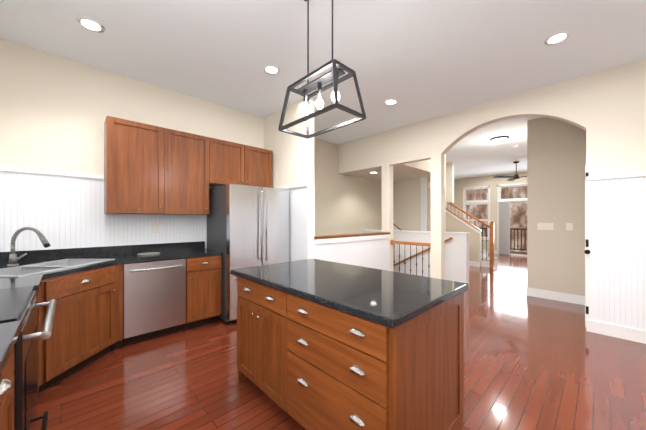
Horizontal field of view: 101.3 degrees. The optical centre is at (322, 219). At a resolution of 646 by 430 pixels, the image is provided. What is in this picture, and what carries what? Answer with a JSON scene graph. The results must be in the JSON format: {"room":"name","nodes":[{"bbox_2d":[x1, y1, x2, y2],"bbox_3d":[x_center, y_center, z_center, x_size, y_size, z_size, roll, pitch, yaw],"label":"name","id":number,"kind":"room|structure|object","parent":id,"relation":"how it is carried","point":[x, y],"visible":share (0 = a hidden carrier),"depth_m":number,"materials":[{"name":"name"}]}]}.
{"room":"kitchen","nodes":[
{"label":"kitchen","id":0,"kind":"room"},
{"bbox_2d":[0,39,645,295],"bbox_3d":[2.975,-0.204,4.968,12.990,3.070,6.440,0,0,-44],"label":"wall","id":1,"kind":"structure","parent":0,"point":[55,110],"depth_m":4.14,"materials":[{"name":"beige paint"}]},
{"bbox_2d":[104,116,171,214],"bbox_3d":[-2.210,-0.595,3.163,0.600,1.050,0.318,0,0,-44],"label":"upper cabinet","id":2,"kind":"object","parent":1,"relation":"attached to","point":[150,169],"depth_m":3.03,"materials":[{"name":"brown wood"}]},
{"bbox_2d":[172,129,215,214],"bbox_3d":[-1.842,-0.595,3.515,0.660,1.050,0.318,0,0,-44],"label":"upper cabinet","id":3,"kind":"object","parent":1,"relation":"attached to","point":[193,155],"depth_m":3.45,"materials":[{"name":"brown wood"}]},
{"bbox_2d":[216,139,271,187],"bbox_3d":[-1.285,-0.810,4.047,1.000,0.620,0.318,0,0,-44],"label":"upper cabinet","id":4,"kind":"object","parent":1,"relation":"attached to","point":[236,163],"depth_m":3.92,"materials":[{"name":"brown wood"}]},
{"bbox_2d":[0,153,645,343],"bbox_3d":[2.975,0.271,4.968,12.750,2.120,6.200,0,0,-44],"label":"trim molding","id":5,"kind":"structure","parent":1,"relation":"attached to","point":[619,331],"depth_m":3.15,"materials":[{"name":"white wood"}]},
{"bbox_2d":[0,171,645,329],"bbox_3d":[0.499,0.430,2.150,5.275,1.800,5.550,0,0,-44],"label":"wall panels","id":6,"kind":"object","parent":1,"relation":"attached to","point":[61,212],"visible":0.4,"depth_m":3.00,"materials":[{"name":"white wood"}]},
{"bbox_2d":[152,224,158,232],"bbox_3d":[-2.162,0.110,3.426,0.075,0.120,0.010,0,0,-44],"label":"electrical outlet plate","id":7,"kind":"object","parent":6,"relation":"attached to","point":[155,228],"visible":1,"depth_m":3.42,"materials":[{"name":"beige plastic"}]},
{"bbox_2d":[314,232,389,238],"bbox_3d":[0.539,0.261,4.502,1.965,0.038,0.165,0,0,-44],"label":"trim","id":8,"kind":"structure","parent":1,"relation":"on","point":[347,235],"depth_m":4.36,"materials":[{"name":"brown wood"}]},
{"bbox_2d":[393,177,426,230],"bbox_3d":[2.174,0.131,7.038,0.044,2.400,1.200,0,0,-44],"label":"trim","id":9,"kind":"structure","parent":1,"relation":"attached to","point":[409,204],"depth_m":6.93,"materials":[{"name":"beige paint"}]},
{"bbox_2d":[393,237,452,266],"bbox_3d":[2.046,0.716,5.636,0.074,0.767,1.370,0,0,-44],"label":"handrail","id":10,"kind":"object","parent":1,"relation":"attached to","point":[427,249],"visible":0.6,"depth_m":5.64,"materials":[{"name":"brown wood"}]},
{"bbox_2d":[463,185,490,239],"bbox_3d":[6.256,-0.278,10.804,0.120,2.140,1.060,0,0,-44],"label":"window","id":11,"kind":"structure","parent":1,"relation":"in","point":[479,187],"depth_m":10.74,"materials":[{"name":"white"}]},
{"bbox_2d":[497,183,526,255],"bbox_3d":[7.416,-0.008,9.603,0.105,2.680,1.880,0,0,-44],"label":"glass door","id":12,"kind":"structure","parent":1,"relation":"in","point":[499,190],"depth_m":9.90,"materials":[{"name":"white"}]},
{"bbox_2d":[497,200,526,254],"bbox_3d":[7.314,0.287,9.568,0.083,2.030,1.750,0,0,-44],"label":"vertical blinds","id":13,"kind":"object","parent":12,"relation":"attached to","point":[504,227],"visible":1,"depth_m":10.03,"materials":[{"name":"white"}]},
{"bbox_2d":[537,223,553,229],"bbox_3d":[3.752,0.114,4.472,0.011,0.105,0.208,0,0,-44],"label":"switch plate","id":14,"kind":"object","parent":1,"relation":"attached to","point":[545,226],"visible":1,"depth_m":4.47,"materials":[{"name":"beige plastic"}]},
{"bbox_2d":[566,223,572,229],"bbox_3d":[3.957,0.110,4.257,0.012,0.120,0.075,0,0,-44],"label":"switch plate","id":15,"kind":"object","parent":1,"relation":"attached to","point":[569,226],"visible":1,"depth_m":4.26,"materials":[{"name":"beige plastic"}]},
{"bbox_2d":[584,165,589,314],"bbox_3d":[3.546,0.280,3.537,1.222,2.100,0.057,0,0,-44],"label":"door frame","id":16,"kind":"structure","parent":1,"relation":"attached to","point":[587,252],"depth_m":3.40,"materials":[{"name":"white wood"}]},
{"bbox_2d":[0,0,645,178],"bbox_3d":[2.975,-1.790,4.969,12.990,0.100,6.440,0,0,-44],"label":"ceiling","id":17,"kind":"structure","parent":0,"point":[420,60],"depth_m":2.69,"materials":[{"name":"white paint"}]},
{"bbox_2d":[77,16,104,32],"bbox_3d":[-2.066,-1.735,2.361,0.190,0.009,0.190,0,0,-44],"label":"recessed light","id":18,"kind":"object","parent":17,"relation":"in","point":[90,24],"visible":1,"depth_m":2.35,"materials":[{"name":"white plastic"}]},
{"bbox_2d":[263,65,279,73],"bbox_3d":[-0.593,-1.735,3.064,0.190,0.009,0.190,0,0,-44],"label":"recessed light","id":19,"kind":"object","parent":17,"relation":"in","point":[271,69],"visible":1,"depth_m":3.05,"materials":[{"name":"white plastic"}]},
{"bbox_2d":[278,0,365,138],"bbox_3d":[-0.024,-1.214,1.934,0.309,1.052,0.629,0,0,-44],"label":"pendant light","id":20,"kind":"object","parent":17,"relation":"hanging from","point":[333,75],"visible":1,"depth_m":1.91,"materials":[{"name":"grey metal"}]},
{"bbox_2d":[384,99,397,104],"bbox_3d":[1.003,-1.735,3.913,0.190,0.009,0.190,0,0,-44],"label":"recessed light","id":21,"kind":"object","parent":17,"relation":"in","point":[391,102],"visible":0.94,"depth_m":3.91,"materials":[{"name":"white plastic"}]},
{"bbox_2d":[490,136,508,143],"bbox_3d":[3.765,-1.683,5.655,0.340,0.112,0.340,0,0,-44],"label":"flush-mount ceiling light","id":22,"kind":"object","parent":17,"relation":"attached to","point":[499,140],"visible":1,"depth_m":5.57,"materials":[{"name":"white glass"}]},
{"bbox_2d":[493,161,526,180],"bbox_3d":[5.882,-1.483,7.860,1.284,0.509,1.168,0,0,-44],"label":"ceiling fan","id":23,"kind":"object","parent":17,"relation":"hanging from","point":[514,177],"visible":0.96,"depth_m":7.88,"materials":[{"name":"black metal"}]},
{"bbox_2d":[544,31,570,44],"bbox_3d":[2.238,-1.735,2.534,0.190,0.009,0.190,0,0,-44],"label":"recessed light","id":24,"kind":"object","parent":17,"relation":"in","point":[557,37],"visible":1,"depth_m":2.53,"materials":[{"name":"white plastic"}]},
{"bbox_2d":[36,251,645,429],"bbox_3d":[3.510,1.381,5.479,14.470,0.100,6.440,0,0,-44],"label":"floor","id":25,"kind":"structure","parent":0,"point":[533,363],"depth_m":2.21,"materials":[{"name":"brown wood"}]},
{"bbox_2d":[0,347,13,429],"bbox_3d":[-1.230,0.889,0.605,0.618,0.880,0.716,0,0,-44],"label":"base cabinet","id":26,"kind":"object","parent":25,"relation":"on","point":[7,399],"visible":0.85,"depth_m":0.90,"materials":[{"name":"brown wood"}]},
{"bbox_2d":[0,320,21,376],"bbox_3d":[-1.013,0.379,0.392,0.640,0.139,1.300,0,0,-44],"label":"countertop","id":27,"kind":"structure","parent":26,"relation":"on","point":[9,333],"depth_m":0.93,"materials":[{"name":"black stone"}]},
{"bbox_2d":[0,286,55,429],"bbox_3d":[-1.706,0.779,1.182,0.712,1.100,0.750,0,0,-44],"label":"range","id":28,"kind":"object","parent":25,"relation":"on","point":[22,304],"visible":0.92,"depth_m":1.26,"materials":[{"name":"black"}]},
{"bbox_2d":[37,264,122,393],"bbox_3d":[-2.352,0.890,2.182,1.176,0.880,1.538,0,0,-44],"label":"base cabinet","id":29,"kind":"object","parent":25,"relation":"on","point":[87,327],"visible":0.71,"depth_m":1.79,"materials":[{"name":"brown wood"}]},
{"bbox_2d":[0,241,221,290],"bbox_3d":[-1.986,0.460,2.535,2.198,0.300,1.538,0,0,-44],"label":"countertop","id":30,"kind":"structure","parent":29,"relation":"on","point":[35,268],"depth_m":2.72,"materials":[{"name":"black stone"}]},
{"bbox_2d":[7,227,49,266],"bbox_3d":[-2.590,0.235,2.337,0.272,0.348,0.318,0,0,-44],"label":"faucet","id":31,"kind":"object","parent":30,"relation":"on","point":[13,258],"visible":1,"depth_m":2.31,"materials":[{"name":"silver metal"}]},
{"bbox_2d":[137,252,159,255],"bbox_3d":[-2.063,0.403,3.138,0.230,0.014,0.230,0,0,-44],"label":"trivet","id":32,"kind":"object","parent":30,"relation":"on","point":[147,253],"visible":1,"depth_m":3.11,"materials":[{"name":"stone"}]},
{"bbox_2d":[122,258,185,345],"bbox_3d":[-2.018,0.892,3.120,0.596,0.876,0.643,0,0,-44],"label":"dishwasher","id":33,"kind":"object","parent":25,"relation":"on","point":[154,299],"visible":0.98,"depth_m":2.91,"materials":[{"name":"grey metal"}]},
{"bbox_2d":[184,255,221,329],"bbox_3d":[-1.649,0.890,3.474,0.418,0.880,0.642,0,0,-44],"label":"base cabinet","id":34,"kind":"object","parent":25,"relation":"on","point":[203,290],"visible":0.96,"depth_m":3.26,"materials":[{"name":"brown wood"}]},
{"bbox_2d":[207,184,288,322],"bbox_3d":[-1.073,0.440,3.869,0.920,1.780,0.832,0,0,-44],"label":"fridge","id":35,"kind":"object","parent":25,"relation":"on","point":[247,225],"visible":0.56,"depth_m":3.52,"materials":[{"name":"grey metal"}]},
{"bbox_2d":[237,277,463,429],"bbox_3d":[0.077,0.889,1.933,0.874,0.880,1.476,0,0,-44],"label":"kitchen island","id":36,"kind":"object","parent":25,"relation":"on","point":[306,364],"visible":0.9,"depth_m":1.44,"materials":[{"name":"brown wood"}]},
{"bbox_2d":[231,259,468,327],"bbox_3d":[0.089,0.429,1.945,0.900,0.039,1.520,0,0,-44],"label":"island countertop","id":37,"kind":"structure","parent":36,"relation":"on","point":[391,299],"depth_m":1.63,"materials":[{"name":"black stone"}]},
{"bbox_2d":[390,240,430,275],"bbox_3d":[1.619,0.859,4.896,0.100,0.943,0.807,0,0,-44],"label":"stair railing","id":38,"kind":"object","parent":25,"relation":"on","point":[392,242],"visible":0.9,"depth_m":4.87,"materials":[{"name":"brown wood"}]},
{"bbox_2d":[481,250,497,266],"bbox_3d":[4.175,0.477,8.547,0.868,1.710,2.365,0,0,-44],"label":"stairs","id":39,"kind":"structure","parent":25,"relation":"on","point":[484,263],"depth_m":7.74,"materials":[{"name":"white wood"}]},
{"bbox_2d":[446,203,494,267],"bbox_3d":[4.162,0.286,7.843,0.170,2.092,1.565,0,0,-44],"label":"stair rail","id":40,"kind":"object","parent":39,"relation":"attached to","point":[468,223],"visible":0.92,"depth_m":7.48,"materials":[{"name":"brown"}]},
{"bbox_2d":[479,228,526,249],"bbox_3d":[8.169,0.907,10.005,1.480,1.090,6.100,0,0,-44],"label":"railing","id":41,"kind":"object","parent":25,"relation":"on","point":[514,237],"depth_m":11.04,"materials":[{"name":"black metal"}]},
{"label":"outside","id":42,"kind":"structure","parent":0,"visible":0},
{"bbox_2d":[466,186,526,251],"bbox_3d":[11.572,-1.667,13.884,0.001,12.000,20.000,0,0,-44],"label":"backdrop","id":43,"kind":"structure","parent":42,"point":[512,207],"depth_m":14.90,"materials":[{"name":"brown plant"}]}
]}

